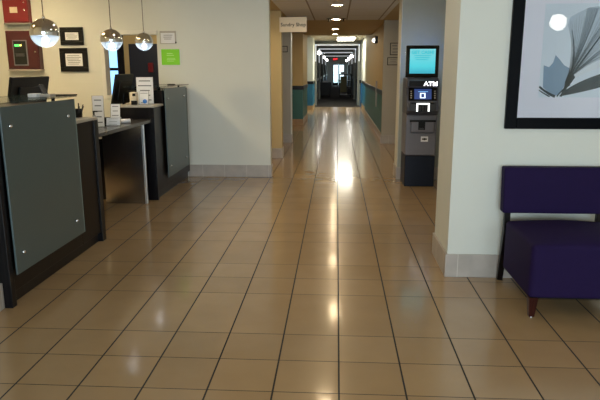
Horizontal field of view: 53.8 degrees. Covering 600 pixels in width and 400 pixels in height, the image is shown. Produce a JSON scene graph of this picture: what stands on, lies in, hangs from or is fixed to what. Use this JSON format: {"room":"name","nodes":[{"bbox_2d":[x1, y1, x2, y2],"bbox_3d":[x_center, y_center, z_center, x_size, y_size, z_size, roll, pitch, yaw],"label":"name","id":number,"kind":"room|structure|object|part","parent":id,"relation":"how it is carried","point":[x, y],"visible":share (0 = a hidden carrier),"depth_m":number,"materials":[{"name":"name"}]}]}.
{"room":"lobby","nodes":[
{"label":"lobby","id":0,"kind":"room"},
{"bbox_2d":[0,0,271,175],"bbox_3d":[0.529,-1.742,8.534,10.000,2.850,0.150,1,12,3],"label":"wall","id":1,"kind":"structure","parent":0,"point":[224,68],"depth_m":8.55,"materials":[{"name":"beige paint"}]},
{"bbox_2d":[2,0,31,24],"bbox_3d":[-4.052,-2.690,8.469,0.380,0.340,0.125,1,12,3],"label":"fire alarm box","id":2,"kind":"object","parent":1,"relation":"attached to","point":[15,12],"visible":0.99,"depth_m":8.43,"materials":[{"name":"red metal"}]},
{"bbox_3d":[-4.076,-2.703,8.414,0.110,0.080,0.004,1,12,3],"label":"label plate","id":3,"kind":"part","parent":2,"relation":"part of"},
{"bbox_2d":[5,31,44,70],"bbox_3d":[-3.994,-2.161,8.576,0.495,0.560,0.137,1,12,3],"label":"station","id":4,"kind":"object","parent":1,"relation":"attached to","point":[24,51],"visible":0.93,"depth_m":8.53,"materials":[{"name":"red metal"}]},
{"bbox_3d":[-4.028,-2.119,8.527,0.215,0.360,0.010,1,12,3],"label":"display frame","id":5,"kind":"part","parent":4,"relation":"part of","materials":[{"name":"grey plastic"}]},
{"bbox_2d":[59,27,83,44],"bbox_3d":[-3.295,-2.365,8.543,0.340,0.250,0.027,1,12,3],"label":"framed certificate","id":6,"kind":"object","parent":1,"relation":"attached to","point":[68,35],"visible":1,"depth_m":8.54,"materials":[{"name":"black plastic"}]},
{"bbox_2d":[59,48,88,71],"bbox_3d":[-3.289,-2.040,8.614,0.410,0.335,0.027,1,12,3],"label":"framed certificate","id":7,"kind":"object","parent":1,"relation":"attached to","point":[71,59],"visible":1,"depth_m":8.61,"materials":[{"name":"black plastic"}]},
{"bbox_2d":[99,30,156,98],"bbox_3d":[-2.462,-1.973,8.662,0.842,0.970,0.185,1,12,3],"label":"door frame","id":8,"kind":"structure","parent":1,"relation":"in","point":[104,50],"depth_m":8.61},
{"bbox_2d":[160,31,176,43],"bbox_3d":[-1.887,-2.326,8.468,0.240,0.180,0.020,1,12,3],"label":"paper notice","id":9,"kind":"object","parent":1,"relation":"attached to","point":[166,37],"visible":1,"depth_m":8.46,"materials":[{"name":"paper"}]},
{"bbox_2d":[161,49,179,64],"bbox_3d":[-1.865,-2.060,8.528,0.263,0.220,0.015,1,12,3],"label":"sign","id":10,"kind":"object","parent":1,"relation":"attached to","point":[169,56],"visible":1,"depth_m":8.52,"materials":[{"name":"green paper"}]},
{"bbox_2d":[189,164,272,176],"bbox_3d":[-1.040,-0.453,8.909,1.250,0.178,0.164,1,12,3],"label":"baseboard","id":11,"kind":"structure","parent":1,"relation":"attached to","point":[195,170],"depth_m":8.83,"materials":[{"name":"stone"}]},
{"bbox_2d":[123,35,156,73],"bbox_3d":[-3.009,-2.007,10.466,2.700,2.550,0.100,1,12,3],"label":"wall","id":12,"kind":"structure","parent":0,"point":[127,39],"depth_m":10.26,"materials":[{"name":"beige paint"}]},
{"bbox_2d":[108,35,124,91],"bbox_3d":[-3.221,-1.927,10.455,0.320,2.400,0.080,1,12,3],"label":"window","id":13,"kind":"structure","parent":12,"relation":"in","point":[116,54],"depth_m":10.33,"materials":[{"name":"blue glass"}]},
{"bbox_2d":[128,44,158,89],"bbox_3d":[-2.613,-1.719,10.433,0.700,2.000,0.040,1,12,3],"label":"door","id":14,"kind":"structure","parent":12,"relation":"in","point":[139,57],"depth_m":10.27,"materials":[{"name":"black wood"}]},
{"bbox_2d":[148,63,153,71],"bbox_3d":[-2.583,-2.293,10.253,0.090,0.160,0.060,1,12,3],"label":"sign","id":15,"kind":"object","parent":14,"relation":"attached to","point":[150,65],"visible":1,"depth_m":10.23,"materials":[{"name":"red plastic"}]},
{"bbox_2d":[270,11,282,147],"bbox_3d":[-0.933,-2.038,10.586,1.228,2.550,0.240,1,12,3],"label":"wall","id":16,"kind":"structure","parent":0,"point":[275,35],"depth_m":10.43,"materials":[{"name":"paint"}]},
{"bbox_2d":[272,146,283,157],"bbox_3d":[-0.925,-0.880,10.841,1.240,0.178,0.268,1,12,3],"label":"baseboard","id":17,"kind":"structure","parent":16,"relation":"attached to","point":[276,152],"depth_m":10.68,"materials":[{"name":"stone"}]},
{"bbox_2d":[279,17,306,31],"bbox_3d":[-0.115,-2.996,10.125,0.465,0.247,0.146,1,12,3],"label":"sign","id":18,"kind":"object","parent":16,"relation":"attached to","point":[286,24],"visible":1,"depth_m":10.05,"materials":[{"name":"silver metal"}]},
{"bbox_2d":[282,32,290,133],"bbox_3d":[-0.800,-2.533,12.828,1.215,2.550,0.200,1,12,3],"label":"wall","id":19,"kind":"structure","parent":0,"point":[286,64],"depth_m":12.70,"materials":[{"name":"beige paint"}]},
{"bbox_2d":[282,46,287,51],"bbox_3d":[-0.340,-3.198,12.540,0.155,0.130,0.019,1,12,3],"label":"wall plaque","id":20,"kind":"object","parent":19,"relation":"attached to","point":[284,48],"visible":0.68,"depth_m":12.53,"materials":[{"name":"grey paint"}]},
{"bbox_2d":[283,133,292,142],"bbox_3d":[-0.785,-1.375,13.083,1.240,0.178,0.228,1,12,3],"label":"baseboard","id":21,"kind":"structure","parent":19,"relation":"attached to","point":[287,138],"depth_m":12.94,"materials":[{"name":"stone"}]},
{"bbox_2d":[290,32,292,133],"bbox_3d":[-0.184,-2.614,12.772,0.020,2.372,0.230,1,12,3],"label":"trim","id":22,"kind":"structure","parent":19,"relation":"attached to","point":[290,32],"depth_m":12.65,"materials":[{"name":"grey metal"}]},
{"bbox_2d":[292,33,306,118],"bbox_3d":[-0.462,-3.784,18.000,1.245,2.760,2.540,1,12,3],"label":"wall","id":23,"kind":"structure","parent":0,"point":[299,40],"depth_m":16.83,"materials":[{"name":"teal paint"}]},
{"bbox_2d":[292,84,307,89],"bbox_3d":[-0.462,-3.466,18.070,1.285,0.110,2.580,1,12,3],"label":"trim","id":24,"kind":"structure","parent":23,"relation":"attached to","point":[303,87],"depth_m":16.79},
{"bbox_2d":[293,113,307,124],"bbox_3d":[-0.460,-2.519,18.279,1.269,0.170,2.564,1,12,3],"label":"baseboard","id":25,"kind":"structure","parent":23,"relation":"attached to","point":[295,121],"depth_m":17.01,"materials":[{"name":"beige tile"}]},
{"bbox_2d":[0,107,599,399],"bbox_3d":[0.510,-0.567,10.103,10.200,0.120,30.800,1,12,3],"label":"floor","id":26,"kind":"structure","parent":0,"point":[320,277],"depth_m":4.01,"materials":[{"name":"beige tile"}]},
{"bbox_2d":[0,97,105,307],"bbox_3d":[-2.112,-0.119,4.664,0.545,1.362,1.677,1,12,3],"label":"reception desk","id":27,"kind":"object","parent":26,"relation":"on","point":[52,202],"depth_m":4.37,"materials":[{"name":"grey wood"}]},
{"bbox_3d":[-2.161,0.081,3.879,0.465,1.310,0.055,1,12,3],"label":"post","id":28,"kind":"part","parent":27,"relation":"part of","materials":[{"name":"black wood"}]},
{"bbox_2d":[28,93,40,96],"bbox_3d":[-2.030,-0.800,4.526,0.070,0.028,0.080,1,12,3],"label":"block","id":29,"kind":"object","parent":27,"relation":"on","point":[30,94],"visible":1,"depth_m":4.49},
{"bbox_3d":[-1.878,-0.159,4.406,0.012,1.120,1.090,1,12,3],"label":"frosted panel","id":30,"kind":"part","parent":27,"relation":"part of","materials":[{"name":"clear glass"}]},
{"bbox_2d":[39,84,55,96],"bbox_3d":[-1.961,-0.846,4.573,0.100,0.097,0.100,1,12,3],"label":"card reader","id":31,"kind":"object","parent":27,"relation":"on","point":[44,91],"visible":1,"depth_m":4.56,"materials":[{"name":"plastic"}]},
{"bbox_2d":[56,94,76,95],"bbox_3d":[-1.918,-0.841,4.751,0.185,0.010,0.190,1,12,3],"label":"clipboard","id":32,"kind":"object","parent":27,"relation":"on","point":[56,94],"visible":0.56,"depth_m":4.77,"materials":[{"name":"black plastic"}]},
{"bbox_2d":[75,103,83,117],"bbox_3d":[-1.978,-0.799,5.271,0.114,0.124,0.117,1,12,3],"label":"pen cup","id":33,"kind":"object","parent":27,"relation":"on","point":[78,111],"visible":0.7,"depth_m":5.25,"materials":[{"name":"black plastic"}]},
{"bbox_3d":[-2.066,-0.173,5.462,0.459,1.124,0.081,1,12,3],"label":"post","id":34,"kind":"part","parent":27,"relation":"part of","materials":[{"name":"black wood"}]},
{"bbox_2d":[99,137,105,199],"bbox_3d":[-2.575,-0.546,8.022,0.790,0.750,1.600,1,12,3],"label":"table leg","id":35,"kind":"object","parent":26,"relation":"on","point":[100,138],"visible":0.02,"depth_m":7.23,"materials":[{"name":"black wood"}]},
{"bbox_2d":[111,74,133,104],"bbox_3d":[-2.315,-1.232,7.618,0.191,0.763,0.620,1,12,3],"label":"computer monitor","id":36,"kind":"object","parent":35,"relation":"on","point":[122,84],"visible":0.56,"depth_m":7.48,"materials":[{"name":"black plastic"}]},
{"bbox_2d":[98,119,151,203],"bbox_3d":[-2.194,-0.301,6.357,0.755,0.988,1.685,1,12,3],"label":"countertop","id":37,"kind":"structure","parent":26,"relation":"on","point":[124,152],"depth_m":6.98,"materials":[{"name":"grey laminate"}]},
{"bbox_2d":[92,96,104,126],"bbox_3d":[-2.086,-0.918,6.119,0.118,0.316,0.090,-1,12,-4],"label":"stand","id":38,"kind":"object","parent":37,"relation":"on","point":[97,101],"visible":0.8,"depth_m":6.11,"materials":[{"name":"white paper"}]},
{"bbox_2d":[106,118,119,125],"bbox_3d":[-1.974,-0.828,6.255,0.148,0.081,0.090,-2,13,-6],"label":"card stand","id":39,"kind":"object","parent":37,"relation":"on","point":[109,121],"visible":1,"depth_m":6.25,"materials":[{"name":"white paper"}]},
{"bbox_2d":[111,104,119,117],"bbox_3d":[-2.062,-0.967,6.601,0.108,0.203,0.094,-2,13,-6],"label":"stand","id":40,"kind":"object","parent":37,"relation":"on","point":[115,108],"visible":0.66,"depth_m":6.61,"materials":[{"name":"white paper"}]},
{"bbox_2d":[120,119,130,122],"bbox_3d":[-1.929,-0.873,6.540,0.103,0.048,0.048,-6,14,-25],"label":"paper roll","id":41,"kind":"object","parent":37,"relation":"on","point":[121,120],"visible":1,"depth_m":6.52,"materials":[{"name":"white paper"}]},
{"bbox_3d":[-1.831,-0.422,6.984,0.026,0.952,0.038,1,12,3],"label":"edge trim","id":42,"kind":"part","parent":37,"relation":"part of","materials":[{"name":"metal"}]},
{"bbox_2d":[120,85,189,199],"bbox_3d":[-1.908,-0.842,7.935,0.545,1.362,1.642,1,12,3],"label":"reception desk","id":43,"kind":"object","parent":26,"relation":"on","point":[166,136],"depth_m":7.50,"materials":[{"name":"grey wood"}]},
{"bbox_2d":[129,92,137,104],"bbox_3d":[-2.014,-1.233,7.184,0.095,0.149,0.110,1,12,3],"label":"card terminal","id":44,"kind":"object","parent":43,"relation":"on","point":[133,95],"visible":1,"depth_m":7.15,"materials":[{"name":"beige plastic"}]},
{"bbox_3d":[-1.962,-0.553,7.181,0.453,1.124,0.042,1,12,3],"label":"post","id":45,"kind":"part","parent":43,"relation":"part of","materials":[{"name":"black wood"}]},
{"bbox_2d":[139,91,147,103],"bbox_3d":[-1.900,-1.243,7.205,0.118,0.157,0.090,1,12,3],"label":"stand","id":46,"kind":"object","parent":43,"relation":"on","point":[143,95],"visible":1,"depth_m":7.20,"materials":[{"name":"white paper"}]},
{"bbox_2d":[136,77,153,103],"bbox_3d":[-1.925,-1.362,7.355,0.218,0.324,0.090,1,12,3],"label":"sign","id":47,"kind":"object","parent":43,"relation":"on","point":[142,83],"visible":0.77,"depth_m":7.34,"materials":[{"name":"white paper"}]},
{"bbox_3d":[-1.655,-0.949,7.983,0.012,1.120,1.030,1,12,3],"label":"frosted panel","id":48,"kind":"part","parent":43,"relation":"part of","materials":[{"name":"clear glass"}]},
{"bbox_2d":[400,45,439,186],"bbox_3d":[1.621,-1.138,8.068,0.436,1.868,0.586,1,12,3],"label":"machine","id":49,"kind":"object","parent":26,"relation":"on","point":[420,104],"visible":1,"depth_m":7.86,"materials":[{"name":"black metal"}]},
{"bbox_3d":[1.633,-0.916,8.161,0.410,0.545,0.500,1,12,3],"label":"door","id":50,"kind":"part","parent":49,"relation":"part of","materials":[{"name":"grey plastic"}]},
{"bbox_2d":[409,120,435,132],"bbox_3d":[1.629,-0.975,7.869,0.345,0.175,0.043,1,12,3],"label":"tray","id":51,"kind":"object","parent":49,"relation":"on","point":[415,126],"depth_m":7.86,"materials":[{"name":"black plastic"}]},
{"bbox_2d":[496,166,599,317],"bbox_3d":[1.821,0.258,4.047,0.733,0.875,0.749,1,12,3],"label":"lounge chair","id":52,"kind":"object","parent":26,"relation":"on","point":[548,259],"visible":1,"depth_m":4.03,"materials":[{"name":"purple fabric"}]},
{"bbox_3d":[1.515,0.340,4.411,0.042,0.560,0.112,1,12,3],"label":"leg","id":53,"kind":"part","parent":52,"relation":"part of","materials":[{"name":"black wood"}]},
{"bbox_3d":[1.491,0.684,3.808,0.057,0.132,0.057,1,12,3],"label":"leg","id":54,"kind":"part","parent":52,"relation":"part of","materials":[{"name":"brown wood"}]},
{"bbox_3d":[1.839,-0.074,4.287,0.733,0.330,0.124,1,12,3],"label":"backrest","id":55,"kind":"part","parent":52,"relation":"part of","materials":[{"name":"purple fabric"}]},
{"bbox_3d":[1.819,0.365,4.013,0.690,0.396,0.635,1,12,3],"label":"seat","id":56,"kind":"part","parent":52,"relation":"part of","materials":[{"name":"purple fabric"}]},
{"bbox_3d":[1.819,0.559,4.058,0.670,0.018,0.610,1,12,3],"label":"seat","id":57,"kind":"part","parent":52,"relation":"part of","materials":[{"name":"purple fabric"}]},
{"bbox_3d":[2.167,0.347,4.372,0.042,0.560,0.112,1,12,3],"label":"leg","id":58,"kind":"part","parent":52,"relation":"part of","materials":[{"name":"black wood"}]},
{"bbox_3d":[-2.774,0.160,4.825,0.790,0.750,1.500,1,12,3],"label":"desk","id":59,"kind":"object","parent":26,"relation":"on","visible":0},
{"bbox_2d":[7,76,48,102],"bbox_3d":[-2.426,-0.708,5.253,0.185,0.759,0.650,1,12,3],"label":"computer monitor","id":60,"kind":"object","parent":59,"relation":"on","point":[20,87],"visible":0.33,"depth_m":5.10,"materials":[{"name":"black plastic"}]},
{"bbox_2d":[307,37,314,105],"bbox_3d":[-0.076,-5.113,24.012,1.270,2.760,2.000,1,12,3],"label":"wall","id":61,"kind":"structure","parent":0,"point":[310,40],"depth_m":23.05,"materials":[{"name":"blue paint"}]},
{"bbox_2d":[307,103,314,109],"bbox_3d":[-0.073,-3.848,24.291,1.294,0.170,2.024,1,12,3],"label":"baseboard","id":62,"kind":"structure","parent":61,"relation":"attached to","point":[313,106],"depth_m":23.28,"materials":[{"name":"beige tile"}]},
{"bbox_2d":[317,46,326,99],"bbox_3d":[1.381,-9.148,42.268,0.510,2.760,35.500,1,12,3],"label":"wall","id":63,"kind":"structure","parent":0,"point":[317,46],"depth_m":35.91,"materials":[{"name":"paint"}]},
{"bbox_2d":[318,59,318,93],"bbox_3d":[0.961,-6.372,31.236,0.030,2.100,0.950,1,12,3],"label":"door","id":64,"kind":"structure","parent":63,"relation":"in","point":[318,59],"depth_m":31.18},
{"bbox_2d":[321,50,352,81],"bbox_3d":[2.384,-8.230,38.103,2.010,2.760,0.132,1,12,3],"label":"trim","id":65,"kind":"structure","parent":63,"relation":"attached to","point":[323,51],"depth_m":37.81,"materials":[{"name":"white paint"}]},
{"bbox_2d":[324,54,349,86],"bbox_3d":[2.991,-10.384,47.849,2.010,2.760,0.132,1,12,3],"label":"trim","id":66,"kind":"structure","parent":63,"relation":"attached to","point":[326,55],"depth_m":47.57,"materials":[{"name":"white paint"}]},
{"bbox_2d":[318,46,356,98],"bbox_3d":[1.960,-6.722,31.280,2.010,2.760,0.132,1,12,3],"label":"trim","id":67,"kind":"structure","parent":63,"relation":"attached to","point":[354,48],"depth_m":30.99,"materials":[{"name":"white paint"}]},
{"bbox_2d":[315,41,360,104],"bbox_3d":[1.632,-5.559,26.017,2.010,2.760,0.132,1,12,3],"label":"trim","id":68,"kind":"structure","parent":63,"relation":"attached to","point":[317,43],"depth_m":25.75,"materials":[{"name":"white paint"}]},
{"bbox_2d":[270,0,399,34],"bbox_3d":[-0.286,-4.060,12.896,8.200,0.400,9.548,1,12,3],"label":"ceiling","id":69,"kind":"structure","parent":0,"point":[311,9],"depth_m":10.71,"materials":[{"name":"beige paint"}]},
{"bbox_2d":[307,35,365,53],"bbox_3d":[2.399,-9.754,38.325,3.600,0.120,42.800,1,12,3],"label":"ceiling","id":70,"kind":"structure","parent":0,"point":[316,37],"depth_m":22.84,"materials":[{"name":"paint"}]},
{"bbox_2d":[337,36,355,40],"bbox_3d":[1.790,-6.295,23.070,0.720,0.052,2.700,1,12,3],"label":"ceiling light","id":71,"kind":"object","parent":70,"relation":"attached to","point":[339,38],"depth_m":22.54,"materials":[{"name":"beige plastic"}]},
{"bbox_2d":[327,57,346,84],"bbox_3d":[3.676,-12.871,59.103,3.000,2.760,0.200,1,12,3],"label":"wall","id":72,"kind":"structure","parent":0,"point":[330,61],"depth_m":58.87,"materials":[{"name":"beige paint"}]},
{"bbox_2d":[332,63,344,84],"bbox_3d":[3.846,-12.539,58.987,1.320,2.160,0.150,1,12,3],"label":"door","id":73,"kind":"structure","parent":72,"relation":"in","point":[333,64],"depth_m":58.82,"materials":[{"name":"blue"}]},
{"bbox_2d":[315,85,359,106],"bbox_3d":[2.624,-7.718,42.455,3.200,0.122,35.600,1,12,3],"label":"floor","id":74,"kind":"structure","parent":0,"point":[334,100],"depth_m":30.30,"materials":[{"name":"black"}]},
{"bbox_2d":[320,81,331,96],"bbox_3d":[1.470,-6.359,33.875,0.690,0.928,1.010,1,12,3],"label":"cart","id":75,"kind":"object","parent":74,"relation":"on","point":[325,86],"visible":0.93,"depth_m":33.41,"materials":[{"name":"black plastic"}]},
{"bbox_2d":[339,72,351,97],"bbox_3d":[2.567,-6.533,33.517,0.700,1.418,1.180,1,12,3],"label":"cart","id":76,"kind":"object","parent":74,"relation":"on","point":[343,80],"visible":1,"depth_m":33.01,"materials":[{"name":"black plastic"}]},
{"bbox_2d":[347,37,365,106],"bbox_3d":[3.760,-8.690,40.169,0.480,2.760,39.500,1,12,3],"label":"wall","id":77,"kind":"structure","parent":0,"point":[361,40],"depth_m":24.73,"materials":[{"name":"white paint"}]},
{"bbox_2d":[352,61,352,93],"bbox_3d":[3.362,-7.859,37.941,0.030,2.100,0.950,1,12,3],"label":"door","id":78,"kind":"structure","parent":77,"relation":"in","point":[352,61],"depth_m":37.55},
{"bbox_2d":[355,59,356,99],"bbox_3d":[2.938,-6.351,31.118,0.030,2.100,0.950,1,12,3],"label":"door","id":79,"kind":"structure","parent":77,"relation":"in","point":[356,59],"depth_m":30.90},
{"bbox_2d":[365,23,383,131],"bbox_3d":[2.294,-3.509,16.729,0.495,2.760,8.600,1,12,3],"label":"wall","id":80,"kind":"structure","parent":0,"point":[374,52],"depth_m":15.76,"materials":[{"name":"teal paint"}]},
{"bbox_2d":[364,109,380,138],"bbox_3d":[2.297,-2.245,17.009,0.519,0.170,8.624,1,12,3],"label":"baseboard","id":81,"kind":"structure","parent":80,"relation":"attached to","point":[371,122],"depth_m":15.83,"materials":[{"name":"beige tile"}]},
{"bbox_2d":[364,82,381,94],"bbox_3d":[2.295,-3.192,16.799,0.535,0.110,8.640,1,12,3],"label":"trim","id":82,"kind":"structure","parent":80,"relation":"attached to","point":[379,91],"depth_m":15.83,"materials":[{"name":"black wood"}]},
{"bbox_2d":[372,36,377,43],"bbox_3d":[1.858,-3.980,14.713,0.145,0.170,0.220,1,12,3],"label":"wall light","id":83,"kind":"object","parent":80,"relation":"attached to","point":[375,40],"visible":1,"depth_m":14.62,"materials":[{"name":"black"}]},
{"bbox_2d":[375,81,376,106],"bbox_3d":[1.896,-2.640,14.720,0.040,0.630,0.100,1,12,3],"label":"guard","id":84,"kind":"object","parent":80,"relation":"attached to","point":[376,81],"visible":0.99,"depth_m":14.70,"materials":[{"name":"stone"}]},
{"bbox_2d":[381,20,398,134],"bbox_3d":[2.761,-2.462,12.468,2.030,2.550,0.100,1,12,3],"label":"wall","id":85,"kind":"structure","parent":0,"point":[391,27],"depth_m":12.47,"materials":[{"name":"beige paint"}]},
{"bbox_2d":[380,135,394,143],"bbox_3d":[2.756,-1.302,12.718,2.045,0.178,0.114,1,12,3],"label":"baseboard","id":86,"kind":"structure","parent":85,"relation":"attached to","point":[384,139],"depth_m":12.71,"materials":[{"name":"stone"}]},
{"bbox_2d":[387,57,397,64],"bbox_3d":[1.948,-2.897,12.362,0.250,0.160,0.019,1,12,3],"label":"wall plaque","id":87,"kind":"object","parent":85,"relation":"attached to","point":[390,60],"visible":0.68,"depth_m":12.35,"materials":[{"name":"grey paint"}]},
{"bbox_2d":[390,43,397,54],"bbox_3d":[1.978,-3.141,12.306,0.210,0.250,0.019,1,12,3],"label":"wall plaque","id":88,"kind":"object","parent":85,"relation":"attached to","point":[393,46],"visible":0.64,"depth_m":12.30,"materials":[{"name":"grey paint"}]},
{"bbox_2d":[394,0,445,166],"bbox_3d":[1.891,-1.733,8.482,0.955,2.850,0.390,1,12,3],"label":"wall","id":89,"kind":"structure","parent":0,"point":[421,22],"depth_m":8.18,"materials":[{"name":"grey paint"}]},
{"bbox_2d":[393,163,437,179],"bbox_3d":[1.827,-0.429,8.774,0.849,0.178,0.418,1,12,3],"label":"baseboard","id":90,"kind":"structure","parent":89,"relation":"attached to","point":[396,170],"depth_m":8.59,"materials":[{"name":"stone"}]},
{"bbox_2d":[435,0,599,254],"bbox_3d":[3.211,-0.843,4.439,4.138,2.850,0.595,1,12,3],"label":"wall","id":91,"kind":"structure","parent":0,"point":[475,145],"depth_m":4.34,"materials":[{"name":"beige paint"}]},
{"bbox_2d":[432,232,511,277],"bbox_3d":[3.206,0.460,4.727,4.154,0.182,0.623,1,12,3],"label":"baseboard","id":92,"kind":"structure","parent":91,"relation":"attached to","point":[451,265],"depth_m":4.54,"materials":[{"name":"stone"}]},
{"bbox_2d":[504,0,599,128],"bbox_3d":[2.024,-1.042,4.145,1.087,1.087,0.035,1,12,3],"label":"framed print","id":93,"kind":"object","parent":91,"relation":"attached to","point":[553,79],"visible":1,"depth_m":4.18,"materials":[{"name":"black wood"}]},
{"bbox_2d":[538,3,599,96],"bbox_3d":[2.023,-1.043,4.146,0.640,0.640,0.002,1,12,3],"label":"picture","id":94,"kind":"object","parent":93,"relation":"attached to","point":[569,33],"depth_m":4.15,"materials":[{"name":"blue paper"}]},
{"bbox_3d":[-0.004,-1.663,1.300,10.200,0.120,14.050,1,12,3],"label":"ceiling","id":95,"kind":"structure","parent":0,"visible":0},
{"bbox_2d":[29,0,59,43],"bbox_3d":[-2.030,-1.759,4.606,0.224,1.110,0.224,1,12,3],"label":"pendant lamp","id":96,"kind":"object","parent":95,"relation":"hanging from","point":[42,27],"visible":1,"depth_m":4.62,"materials":[{"name":"silver metal"}]},
{"bbox_3d":[-2.029,-1.370,4.692,0.224,0.134,0.224,1,12,3],"label":"lamp shade","id":97,"kind":"part","parent":96,"relation":"part of","materials":[{"name":"silver metal"}]},
{"bbox_3d":[-2.028,-1.271,4.714,0.054,0.052,0.054,1,12,3],"label":"bulb","id":98,"kind":"part","parent":96,"relation":"part of","materials":[{"name":"white glass"}]},
{"bbox_2d":[100,0,122,47],"bbox_3d":[-1.976,-2.100,6.107,0.224,1.092,0.224,1,12,3],"label":"pendant lamp","id":99,"kind":"object","parent":95,"relation":"hanging from","point":[110,35],"visible":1,"depth_m":6.12,"materials":[{"name":"silver metal"}]},
{"bbox_3d":[-1.975,-1.720,6.191,0.224,0.134,0.224,1,12,3],"label":"lamp shade","id":100,"kind":"part","parent":99,"relation":"part of","materials":[{"name":"silver metal"}]},
{"bbox_2d":[135,0,152,47],"bbox_3d":[-1.983,-2.416,7.434,0.224,1.048,0.224,1,12,3],"label":"pendant lamp","id":101,"kind":"object","parent":95,"relation":"hanging from","point":[143,38],"visible":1,"depth_m":7.44,"materials":[{"name":"silver metal"}]},
{"bbox_3d":[-1.983,-2.057,7.513,0.224,0.134,0.224,1,12,3],"label":"lamp shade","id":102,"kind":"part","parent":101,"relation":"part of","materials":[{"name":"silver metal"}]},
{"bbox_3d":[-3.393,-0.658,3.667,2.775,2.850,0.180,1,12,3],"label":"wall","id":103,"kind":"structure","parent":0,"visible":0},
{"bbox_2d":[0,283,4,310],"bbox_3d":[-3.383,0.647,3.955,2.789,0.178,0.208,1,12,3],"label":"baseboard","id":104,"kind":"structure","parent":103,"relation":"attached to","point":[2,304],"depth_m":3.94,"materials":[{"name":"stone"}]}
]}

